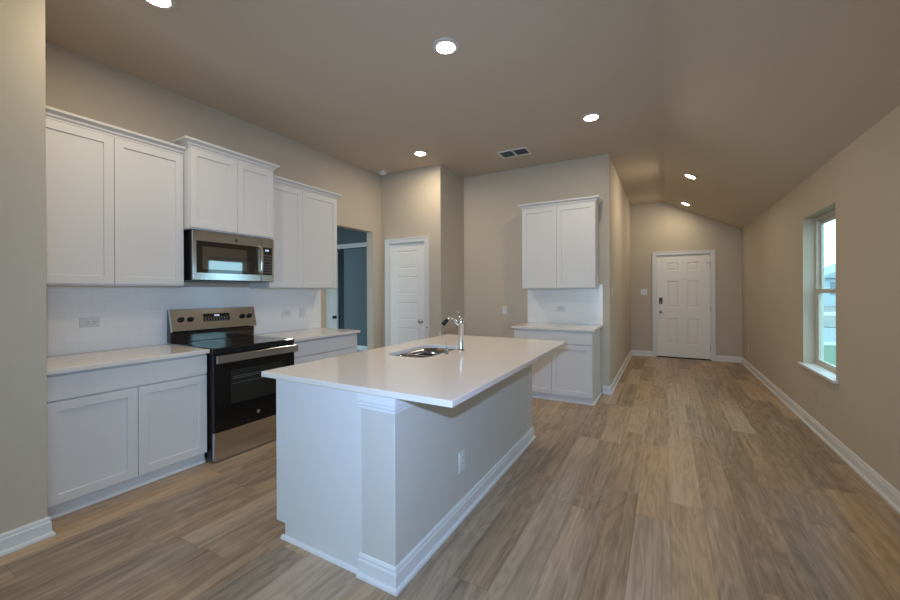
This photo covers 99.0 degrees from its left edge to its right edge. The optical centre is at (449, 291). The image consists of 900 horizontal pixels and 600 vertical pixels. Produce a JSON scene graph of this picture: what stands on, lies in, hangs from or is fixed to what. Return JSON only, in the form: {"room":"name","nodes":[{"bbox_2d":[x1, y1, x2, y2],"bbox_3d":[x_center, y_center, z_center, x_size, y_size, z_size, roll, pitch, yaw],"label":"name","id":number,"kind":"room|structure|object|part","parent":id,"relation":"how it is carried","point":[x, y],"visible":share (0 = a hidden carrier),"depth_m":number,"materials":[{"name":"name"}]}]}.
{"room":"kitchen","nodes":[
{"label":"kitchen","id":0,"kind":"room"},
{"bbox_2d":[0,0,46,533],"bbox_3d":[-3.959,-0.204,0.080,0.945,3.160,5.272,0,0,29],"label":"wall","id":1,"kind":"structure","parent":0,"point":[23,301],"depth_m":2.07,"materials":[{"name":"paint"}]},
{"bbox_2d":[0,516,55,556],"bbox_3d":[-3.541,1.320,-0.078,0.126,0.108,5.198,0,0,29],"label":"baseboard","id":2,"kind":"structure","parent":1,"relation":"attached to","point":[21,537],"depth_m":2.06,"materials":[{"name":"white wood"}]},
{"bbox_2d":[45,41,381,356],"bbox_3d":[-2.073,-0.212,4.292,0.120,3.160,3.922,0,0,29],"label":"wall","id":3,"kind":"structure","parent":0,"point":[78,84],"depth_m":3.76,"materials":[{"name":"paint"}]},
{"bbox_2d":[46,105,185,286],"bbox_3d":[-2.584,-0.622,2.890,0.360,1.161,0.922,0,0,29],"label":"upper cabinet","id":4,"kind":"object","parent":3,"relation":"attached to","point":[115,216],"visible":0.73,"depth_m":2.79,"materials":[{"name":"white wood"}]},
{"bbox_3d":[-2.575,-0.592,2.620,0.019,1.077,0.449,0,0,29],"label":"door","id":5,"kind":"part","parent":4,"relation":"part of","materials":[{"name":"white wood"}]},
{"bbox_3d":[-2.450,-1.171,2.814,0.048,0.066,0.922,0,0,29],"label":"crown moulding","id":6,"kind":"part","parent":4,"relation":"part of","materials":[{"name":"white wood"}]},
{"bbox_3d":[-2.352,-0.593,3.019,0.019,1.077,0.461,0,0,29],"label":"door","id":7,"kind":"part","parent":4,"relation":"part of","materials":[{"name":"white wood"}]},
{"bbox_2d":[46,286,320,356],"bbox_3d":[-2.312,0.209,3.730,0.008,0.504,2.702,0,0,29],"label":"backsplash","id":8,"kind":"structure","parent":3,"relation":"attached to","point":[130,316],"depth_m":3.22,"materials":[{"name":"tile"}]},
{"bbox_2d":[80,317,99,327],"bbox_3d":[-2.749,0.235,2.932,0.009,0.072,0.118,0,0,29],"label":"wall outlet","id":9,"kind":"object","parent":8,"relation":"attached to","point":[94,321],"visible":1,"depth_m":2.93,"materials":[{"name":"white plastic"}]},
{"bbox_2d":[282,310,290,315],"bbox_3d":[-1.898,0.249,4.452,0.009,0.072,0.118,0,0,29],"label":"wall outlet","id":10,"kind":"object","parent":8,"relation":"attached to","point":[284,312],"visible":1,"depth_m":4.45,"materials":[{"name":"white plastic"}]},
{"bbox_2d":[300,308,304,317],"bbox_3d":[-1.785,0.255,4.650,0.012,0.118,0.072,0,0,29],"label":"light switch","id":11,"kind":"object","parent":8,"relation":"attached to","point":[302,310],"visible":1,"depth_m":4.64,"materials":[{"name":"white plastic"}]},
{"bbox_2d":[169,135,279,238],"bbox_3d":[-2.130,-0.898,3.614,0.448,0.746,0.877,0,0,29],"label":"upper cabinet","id":12,"kind":"object","parent":3,"relation":"attached to","point":[226,191],"visible":0.9,"depth_m":3.44,"materials":[{"name":"white wood"}]},
{"bbox_3d":[-2.060,-0.868,3.361,0.019,0.662,0.399,0,0,29],"label":"door","id":13,"kind":"part","parent":12,"relation":"part of","materials":[{"name":"white wood"}]},
{"bbox_3d":[-2.131,-1.238,3.614,0.448,0.066,0.877,0,0,29],"label":"crown moulding","id":14,"kind":"part","parent":12,"relation":"part of","materials":[{"name":"white wood"}]},
{"bbox_2d":[184,229,273,282],"bbox_3d":[-2.111,-0.305,3.621,0.450,0.434,0.765,0,0,29],"label":"microwave","id":15,"kind":"object","parent":12,"relation":"attached to","point":[215,257],"visible":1,"depth_m":3.45,"materials":[{"name":"silver metal"}]},
{"bbox_3d":[-1.994,-0.296,3.469,0.002,0.272,0.554,0,0,29],"label":"door glass","id":16,"kind":"part","parent":15,"relation":"part of","materials":[{"name":"black glass"}]},
{"bbox_3d":[-1.830,-0.300,3.715,0.051,0.284,0.027,0,0,29],"label":"handle","id":17,"kind":"part","parent":15,"relation":"part of","materials":[{"name":"silver metal"}]},
{"bbox_3d":[-1.809,-0.297,3.800,0.002,0.272,0.105,0,0,29],"label":"keypad panel","id":18,"kind":"part","parent":15,"relation":"part of","materials":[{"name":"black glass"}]},
{"bbox_3d":[-1.871,-0.869,3.700,0.019,0.662,0.370,0,0,29],"label":"door","id":19,"kind":"part","parent":12,"relation":"part of","materials":[{"name":"white wood"}]},
{"bbox_2d":[249,175,341,288],"bbox_3d":[-1.734,-0.614,4.409,0.360,1.161,0.988,0,0,29],"label":"upper cabinet","id":20,"kind":"object","parent":3,"relation":"attached to","point":[304,215],"visible":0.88,"depth_m":4.28,"materials":[{"name":"white wood"}]},
{"bbox_3d":[-1.749,-0.584,4.096,0.019,1.077,0.419,0,0,29],"label":"door","id":21,"kind":"part","parent":20,"relation":"part of","materials":[{"name":"white wood"}]},
{"bbox_3d":[-1.736,-1.162,4.409,0.360,0.066,0.988,0,0,29],"label":"crown moulding","id":22,"kind":"part","parent":20,"relation":"part of","materials":[{"name":"white wood"}]},
{"bbox_3d":[-1.520,-0.585,4.503,0.019,1.077,0.509,0,0,29],"label":"door","id":23,"kind":"part","parent":20,"relation":"part of","materials":[{"name":"white wood"}]},
{"bbox_2d":[337,227,366,328],"bbox_3d":[-3.083,0.072,5.107,2.430,2.600,4.300,0,0,29],"label":"wall","id":24,"kind":"structure","parent":0,"point":[344,236],"depth_m":6.83,"materials":[{"name":"grey paint"}]},
{"bbox_2d":[326,251,337,328],"bbox_3d":[-2.324,0.323,6.936,0.745,2.068,0.097,0,0,29],"label":"door","id":25,"kind":"structure","parent":24,"relation":"in","point":[331,294],"depth_m":6.82,"materials":[{"name":"white wood"}]},
{"bbox_2d":[337,242,366,248],"bbox_3d":[-1.549,-0.797,6.585,1.170,0.075,0.018,0,0,29],"label":"trim","id":26,"kind":"structure","parent":24,"relation":"attached to","point":[364,244],"depth_m":6.65,"materials":[{"name":"white"}]},
{"bbox_2d":[344,248,366,345],"bbox_3d":[-3.176,0.073,8.655,6.200,2.600,1.800,0,0,29],"label":"wall","id":27,"kind":"structure","parent":0,"point":[355,260],"depth_m":9.02,"materials":[{"name":"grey paint"}]},
{"bbox_2d":[356,345,366,350],"bbox_3d":[-2.786,1.317,9.342,6.000,0.108,0.026,0,0,29],"label":"baseboard","id":28,"kind":"structure","parent":27,"relation":"attached to","point":[363,348],"depth_m":8.93,"materials":[{"name":"white"}]},
{"bbox_2d":[381,165,463,346],"bbox_3d":[-0.440,-0.220,6.116,1.188,3.160,0.856,0,0,29],"label":"wall","id":29,"kind":"structure","parent":0,"point":[428,201],"depth_m":5.68,"materials":[{"name":"paint"}]},
{"bbox_2d":[385,236,428,346],"bbox_3d":[-0.631,0.280,5.768,0.794,2.162,0.160,0,0,29],"label":"door","id":30,"kind":"structure","parent":29,"relation":"in","point":[406,259],"depth_m":5.76,"materials":[{"name":"white wood"}]},
{"bbox_2d":[0,350,899,599],"bbox_3d":[-2.725,1.401,4.108,11.620,0.060,13.740,0,0,29],"label":"floor","id":31,"kind":"structure","parent":0,"point":[692,479],"depth_m":2.23,"materials":[{"name":"wood"}]},
{"bbox_2d":[47,354,206,519],"bbox_3d":[-2.442,0.931,2.817,0.652,0.877,0.926,0,0,29],"label":"base cabinet","id":32,"kind":"object","parent":31,"relation":"on","point":[112,431],"visible":0.69,"depth_m":2.58,"materials":[{"name":"white wood"}]},
{"bbox_3d":[-2.278,0.971,2.463,0.019,0.616,0.456,0,0,29],"label":"door","id":33,"kind":"part","parent":32,"relation":"part of","materials":[{"name":"white wood"}]},
{"bbox_3d":[-2.168,0.579,2.663,0.019,0.146,0.918,0,0,29],"label":"drawer","id":34,"kind":"part","parent":32,"relation":"part of","materials":[{"name":"white wood"}]},
{"bbox_3d":[-2.191,1.359,2.678,0.016,0.018,0.926,0,0,29],"label":"shoe moulding","id":35,"kind":"part","parent":32,"relation":"part of","materials":[{"name":"white wood"}]},
{"bbox_2d":[47,344,209,374],"bbox_3d":[-2.439,0.477,2.804,0.670,0.030,0.959,0,0,29],"label":"countertop","id":36,"kind":"structure","parent":32,"relation":"on","point":[99,359],"depth_m":2.73,"materials":[{"name":"stone"}]},
{"bbox_3d":[-2.054,0.970,2.863,0.019,0.616,0.454,0,0,29],"label":"door","id":37,"kind":"part","parent":32,"relation":"part of","materials":[{"name":"white wood"}]},
{"bbox_2d":[167,306,297,461],"bbox_3d":[-1.969,0.761,3.537,0.766,1.212,0.788,0,0,29],"label":"range","id":38,"kind":"object","parent":31,"relation":"on","point":[241,402],"visible":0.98,"depth_m":3.35,"materials":[{"name":"black metal"}]},
{"bbox_3d":[-2.260,0.258,3.699,0.102,0.202,0.788,0,0,29],"label":"control panel","id":39,"kind":"part","parent":38,"relation":"part of","materials":[{"name":"silver metal"}]},
{"bbox_3d":[-2.236,0.244,3.685,0.020,0.072,0.246,0,0,29],"label":"display panel","id":40,"kind":"part","parent":38,"relation":"part of","materials":[{"name":"black glass"}]},
{"bbox_2d":[172,335,294,350],"bbox_3d":[-1.963,0.462,3.528,0.652,0.019,0.758,0,0,29],"label":"cooktop","id":41,"kind":"object","parent":38,"relation":"in","point":[243,342],"depth_m":3.46,"materials":[{"name":"black glass"}]},
{"bbox_3d":[-1.696,1.241,3.380,0.032,0.226,0.754,0,0,29],"label":"storage drawer","id":42,"kind":"part","parent":38,"relation":"part of","materials":[{"name":"silver metal"}]},
{"bbox_3d":[-1.697,0.813,3.380,0.034,0.617,0.754,0,0,29],"label":"oven door","id":43,"kind":"part","parent":38,"relation":"part of","materials":[{"name":"black glass"}]},
{"bbox_3d":[-1.701,0.485,3.381,0.028,0.027,0.758,0,0,29],"label":"trim","id":44,"kind":"part","parent":38,"relation":"part of","materials":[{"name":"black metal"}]},
{"bbox_3d":[-1.661,0.539,3.359,0.052,0.063,0.762,0,0,29],"label":"handle","id":45,"kind":"part","parent":38,"relation":"part of","materials":[{"name":"silver metal"}]},
{"bbox_2d":[292,333,356,364],"bbox_3d":[-1.602,0.927,4.318,0.652,0.877,0.938,0,0,29],"label":"base cabinet","id":46,"kind":"object","parent":31,"relation":"on","point":[309,350],"visible":0.28,"depth_m":4.11,"materials":[{"name":"white wood"}]},
{"bbox_2d":[256,328,359,341],"bbox_3d":[-1.590,0.473,4.310,0.680,0.030,0.944,0,0,29],"label":"countertop","id":47,"kind":"structure","parent":46,"relation":"on","point":[314,333],"depth_m":4.21,"materials":[{"name":"stone"}]},
{"bbox_3d":[-1.441,0.967,3.957,0.019,0.616,0.453,0,0,29],"label":"door","id":48,"kind":"part","parent":46,"relation":"part of","materials":[{"name":"white wood"}]},
{"bbox_3d":[-1.218,0.966,4.356,0.019,0.616,0.453,0,0,29],"label":"door","id":49,"kind":"part","parent":46,"relation":"part of","materials":[{"name":"white wood"}]},
{"bbox_2d":[276,353,535,596],"bbox_3d":[-0.098,0.920,2.847,0.861,0.877,2.123,0,0,29],"label":"kitchen island","id":50,"kind":"object","parent":31,"relation":"on","point":[370,486],"visible":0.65,"depth_m":1.98,"materials":[{"name":"white wood"}]},
{"bbox_3d":[-0.684,1.353,1.987,0.570,0.018,0.016,0,0,29],"label":"shoe moulding","id":51,"kind":"part","parent":50,"relation":"part of","materials":[{"name":"white wood"}]},
{"bbox_3d":[-0.696,0.923,2.009,0.635,0.877,0.012,0,0,29],"label":"panel","id":52,"kind":"part","parent":50,"relation":"part of","materials":[{"name":"white wood"}]},
{"bbox_3d":[-0.300,0.520,1.865,0.228,0.074,0.190,0,0,29],"label":"cap trim","id":53,"kind":"part","parent":50,"relation":"part of","materials":[{"name":"white wood"}]},
{"bbox_2d":[261,334,566,407],"bbox_3d":[-0.011,0.466,2.825,1.247,0.030,2.144,0,0,29],"label":"island countertop","id":54,"kind":"structure","parent":50,"relation":"on","point":[443,380],"depth_m":2.25,"materials":[{"name":"stone"}]},
{"bbox_2d":[397,348,455,357],"bbox_3d":[-0.176,0.576,2.957,0.371,0.204,0.656,0,0,29],"label":"sink","id":55,"kind":"object","parent":54,"relation":"in","point":[427,352],"visible":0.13,"depth_m":3.23,"materials":[{"name":"silver metal"}]},
{"bbox_2d":[397,355,422,357],"bbox_3d":[-0.283,0.581,2.764,0.371,0.196,0.215,0,0,29],"label":"basin","id":56,"kind":"object","parent":55,"relation":"in","point":[414,356],"depth_m":2.87,"materials":[{"name":"silver metal"}]},
{"bbox_2d":[405,348,455,355],"bbox_3d":[-0.119,0.580,3.057,0.371,0.196,0.425,0,0,29],"label":"basin","id":57,"kind":"object","parent":55,"relation":"in","point":[427,351],"depth_m":3.26,"materials":[{"name":"silver metal"}]},
{"bbox_2d":[436,332,448,354],"bbox_3d":[-0.053,0.371,2.774,0.101,0.161,0.041,0,0,29],"label":"soap dispenser","id":58,"kind":"object","parent":54,"relation":"on","point":[446,348],"visible":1,"depth_m":2.75,"materials":[{"name":"silver metal"}]},
{"bbox_2d":[441,311,464,351],"bbox_3d":[0.020,0.300,2.942,0.194,0.303,0.056,0,0,22],"label":"faucet","id":59,"kind":"object","parent":54,"relation":"on","point":[460,323],"visible":1,"depth_m":2.90,"materials":[{"name":"silver metal"}]},
{"bbox_3d":[0.032,0.243,2.938,0.116,0.088,0.026,0,0,22],"label":"spout","id":60,"kind":"part","parent":59,"relation":"part of","materials":[{"name":"silver metal"}]},
{"bbox_3d":[0.176,1.304,2.695,0.238,0.108,2.123,0,0,29],"label":"baseboard","id":61,"kind":"part","parent":50,"relation":"part of","materials":[{"name":"white wood"}]},
{"bbox_2d":[459,449,464,472],"bbox_3d":[0.072,1.021,2.311,0.009,0.118,0.072,0,0,29],"label":"wall outlet","id":62,"kind":"object","parent":50,"relation":"attached to","point":[462,453],"visible":1,"depth_m":2.31,"materials":[{"name":"white plastic"}]},
{"bbox_2d":[514,328,601,405],"bbox_3d":[1.413,0.914,5.037,0.999,0.877,0.657,0,0,29],"label":"base cabinet","id":63,"kind":"object","parent":31,"relation":"on","point":[571,373],"visible":0.59,"depth_m":4.69,"materials":[{"name":"white wood"}]},
{"bbox_3d":[1.048,0.956,4.876,0.476,0.616,0.019,0,0,29],"label":"door","id":64,"kind":"part","parent":63,"relation":"part of","materials":[{"name":"white wood"}]},
{"bbox_3d":[1.256,0.564,4.759,0.959,0.146,0.019,0,0,29],"label":"drawer","id":65,"kind":"part","parent":63,"relation":"part of","materials":[{"name":"white wood"}]},
{"bbox_2d":[511,322,602,331],"bbox_3d":[1.406,0.460,5.033,1.023,0.030,0.665,0,0,29],"label":"countertop","id":66,"kind":"structure","parent":63,"relation":"on","point":[529,325],"depth_m":4.89,"materials":[{"name":"stone"}]},
{"bbox_3d":[1.423,1.343,5.051,0.999,0.018,0.625,0,0,29],"label":"shoe moulding","id":67,"kind":"part","parent":63,"relation":"part of","materials":[{"name":"white wood"}]},
{"bbox_3d":[1.467,0.954,4.642,0.475,0.616,0.019,0,0,29],"label":"door","id":68,"kind":"part","parent":63,"relation":"part of","materials":[{"name":"white wood"}]},
{"bbox_2d":[45,0,899,229],"bbox_3d":[-0.020,-1.464,2.586,5.390,0.835,13.740,0,0,29],"label":"ceiling","id":69,"kind":"structure","parent":0,"point":[749,99],"depth_m":3.00,"materials":[{"name":"paint"}]},
{"bbox_2d":[143,0,177,9],"bbox_3d":[-1.785,-1.784,2.338,0.208,0.019,0.208,0,0,29],"label":"recessed light","id":70,"kind":"object","parent":69,"relation":"in","point":[161,4],"visible":1,"depth_m":2.38,"materials":[{"name":"white plastic"}]},
{"bbox_2d":[379,170,386,174],"bbox_3d":[-1.006,-1.774,5.750,0.124,0.047,0.124,0,0,29],"label":"smoke detector","id":71,"kind":"object","parent":69,"relation":"attached to","point":[381,172],"visible":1,"depth_m":5.71,"materials":[{"name":"white plastic"}]},
{"bbox_2d":[412,150,427,155],"bbox_3d":[-0.386,-1.790,4.989,0.208,0.019,0.208,0,0,29],"label":"recessed light","id":72,"kind":"object","parent":69,"relation":"in","point":[417,152],"visible":1,"depth_m":4.96,"materials":[{"name":"white plastic"}]},
{"bbox_2d":[432,37,459,55],"bbox_3d":[-0.031,-1.792,2.823,0.208,0.019,0.208,0,0,29],"label":"recessed light","id":73,"kind":"object","parent":69,"relation":"in","point":[445,46],"visible":1,"depth_m":2.80,"materials":[{"name":"white plastic"}]},
{"bbox_2d":[496,147,531,158],"bbox_3d":[0.836,-1.800,4.988,0.400,0.010,0.250,0,0,29],"label":"ceiling vent","id":74,"kind":"object","parent":69,"relation":"in","point":[523,150],"visible":1,"depth_m":4.98,"materials":[{"name":"white metal"}]},
{"bbox_2d":[581,112,601,121],"bbox_3d":[1.463,-1.798,3.978,0.208,0.019,0.208,0,0,29],"label":"recessed light","id":75,"kind":"object","parent":69,"relation":"in","point":[593,116],"visible":1,"depth_m":3.95,"materials":[{"name":"white plastic"}]},
{"bbox_2d":[683,173,697,178],"bbox_3d":[3.424,-1.641,5.463,0.185,0.102,0.208,0,0,33],"label":"recessed light","id":76,"kind":"object","parent":69,"relation":"in","point":[688,175],"visible":1,"depth_m":5.43,"materials":[{"name":"white"}]},
{"bbox_2d":[464,154,610,392],"bbox_3d":[1.190,-0.227,5.619,2.143,3.160,0.130,0,0,29],"label":"wall","id":77,"kind":"structure","parent":0,"point":[492,213],"depth_m":5.71,"materials":[{"name":"paint"}]},
{"bbox_2d":[502,306,506,313],"bbox_3d":[0.817,0.277,5.748,0.072,0.118,0.012,0,0,29],"label":"light switch","id":78,"kind":"object","parent":77,"relation":"attached to","point":[504,308],"visible":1,"depth_m":5.75,"materials":[{"name":"white plastic"}]},
{"bbox_2d":[518,195,602,288],"bbox_3d":[1.475,-0.614,5.173,1.051,1.154,0.364,0,0,29],"label":"upper cabinet","id":79,"kind":"object","parent":77,"relation":"attached to","point":[560,238],"visible":1,"depth_m":5.02,"materials":[{"name":"white wood"}]},
{"bbox_3d":[1.197,-0.583,5.167,0.467,1.070,0.019,0,0,29],"label":"door","id":80,"kind":"part","parent":79,"relation":"part of","materials":[{"name":"white wood"}]},
{"bbox_3d":[1.473,-1.158,5.173,1.051,0.066,0.364,0,0,29],"label":"crown moulding","id":81,"kind":"part","parent":79,"relation":"part of","materials":[{"name":"white wood"}]},
{"bbox_3d":[1.611,-0.585,4.935,0.476,1.070,0.019,0,0,29],"label":"door","id":82,"kind":"part","parent":79,"relation":"part of","materials":[{"name":"white wood"}]},
{"bbox_2d":[527,284,602,324],"bbox_3d":[1.572,0.175,5.327,1.022,0.538,0.008,0,0,29],"label":"backsplash","id":83,"kind":"structure","parent":77,"relation":"attached to","point":[582,306],"depth_m":5.30,"materials":[{"name":"tile"}]},
{"bbox_2d":[556,306,564,311],"bbox_3d":[1.536,0.243,5.337,0.118,0.072,0.009,0,0,29],"label":"wall outlet","id":84,"kind":"object","parent":83,"relation":"attached to","point":[558,308],"visible":1,"depth_m":5.34,"materials":[{"name":"white plastic"}]},
{"bbox_2d":[610,157,630,383],"bbox_3d":[2.931,-0.235,6.668,0.130,3.160,3.400,0,0,29],"label":"wall","id":85,"kind":"structure","parent":0,"point":[619,203],"depth_m":6.16,"materials":[{"name":"paint"}]},
{"bbox_2d":[603,350,652,394],"bbox_3d":[3.096,1.291,6.489,0.410,0.108,3.567,0,0,31],"label":"baseboard","id":86,"kind":"structure","parent":85,"relation":"attached to","point":[608,390],"depth_m":6.37,"materials":[{"name":"white wood"}]},
{"bbox_2d":[630,202,741,356],"bbox_3d":[4.626,-0.242,7.753,2.020,3.160,0.150,0,0,29],"label":"wall","id":87,"kind":"structure","parent":0,"point":[662,226],"depth_m":7.66,"materials":[{"name":"paint"}]},
{"bbox_2d":[641,289,646,294],"bbox_3d":[4.034,0.015,7.992,0.118,0.118,0.012,0,0,29],"label":"light switch","id":88,"kind":"object","parent":87,"relation":"attached to","point":[643,291],"visible":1,"depth_m":7.99,"materials":[{"name":"white plastic"}]},
{"bbox_2d":[652,249,715,360],"bbox_3d":[4.659,0.264,7.684,1.074,2.147,0.160,0,0,29],"label":"door","id":89,"kind":"structure","parent":87,"relation":"in","point":[683,282],"depth_m":7.66,"materials":[{"name":"white paint"}]},
{"bbox_2d":[742,105,899,491],"bbox_3d":[2.264,0.103,1.300,0.160,2.490,13.720,0,0,29],"label":"wall","id":90,"kind":"structure","parent":0,"point":[861,182],"depth_m":3.06,"materials":[{"name":"paint"}]},
{"bbox_2d":[716,355,899,513],"bbox_3d":[2.036,1.295,1.471,0.415,0.108,13.350,0,0,29],"label":"baseboard","id":91,"kind":"structure","parent":90,"relation":"attached to","point":[876,481],"depth_m":3.23,"materials":[{"name":"white wood"}]},
{"bbox_2d":[798,209,837,389],"bbox_3d":[3.529,0.035,3.606,0.185,1.585,0.990,0,0,29],"label":"window","id":92,"kind":"structure","parent":90,"relation":"in","point":[825,372],"depth_m":3.90,"materials":[{"name":"beige plastic"}]},
{"bbox_3d":[3.508,0.758,3.619,0.130,0.024,0.990,0,0,29],"label":"sill","id":93,"kind":"part","parent":92,"relation":"part of","materials":[{"name":"white wood"}]},
{"bbox_3d":[3.586,0.005,3.574,0.055,1.525,0.880,0,0,29],"label":"frame","id":94,"kind":"part","parent":92,"relation":"part of","materials":[{"name":"beige plastic"}]},
{"bbox_3d":[3.577,0.353,3.579,0.024,0.757,0.808,0,0,29],"label":"sash","id":95,"kind":"part","parent":92,"relation":"part of","materials":[{"name":"beige plastic"}]},
{"bbox_3d":[3.595,-0.354,3.568,0.022,0.736,0.808,0,0,29],"label":"sash","id":96,"kind":"part","parent":92,"relation":"part of","materials":[{"name":"beige plastic"}]},
{"label":"outside","id":97,"kind":"structure","parent":0,"visible":0},
{"bbox_2d":[824,306,835,327],"bbox_3d":[28.762,1.509,30.889,60.000,0.160,38.000,0,0,29],"label":"yard","id":98,"kind":"structure","parent":97,"point":[829,321],"depth_m":20.53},
{"bbox_2d":[824,263,835,305],"bbox_3d":[43.459,-1.487,38.125,13.000,5.700,10.000,0,0,29],"label":"neighbor house","id":99,"kind":"structure","parent":98,"relation":"on","point":[829,271],"depth_m":36.90,"materials":[{"name":"blue"}]},
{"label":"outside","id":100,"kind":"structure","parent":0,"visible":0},
{"bbox_2d":[824,345,835,365],"bbox_3d":[20.183,1.518,-6.368,38.570,0.100,20.600,0,0,29],"label":"lawn","id":101,"kind":"structure","parent":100,"point":[829,350],"depth_m":9.26,"materials":[{"name":"green plant"}]},
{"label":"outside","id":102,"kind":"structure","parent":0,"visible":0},
{"bbox_2d":[824,342,835,345],"bbox_3d":[16.060,1.531,8.203,60.000,0.110,0.800,0,0,29],"label":"sidewalk","id":103,"kind":"structure","parent":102,"point":[825,343],"depth_m":11.08,"materials":[{"name":"concrete"}]},
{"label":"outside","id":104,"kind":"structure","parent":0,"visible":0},
{"bbox_2d":[824,328,835,341],"bbox_3d":[17.868,1.578,11.431,60.000,0.120,6.600,0,0,29],"label":"street","id":105,"kind":"structure","parent":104,"point":[829,333],"depth_m":13.60,"materials":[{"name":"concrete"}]},
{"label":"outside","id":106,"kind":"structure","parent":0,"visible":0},
{"bbox_2d":[824,312,835,315],"bbox_3d":[25.098,1.431,24.345,60.000,0.030,5.000,0,0,29],"label":"driveway","id":107,"kind":"structure","parent":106,"point":[825,313],"depth_m":24.31,"materials":[{"name":"concrete"}]}
]}

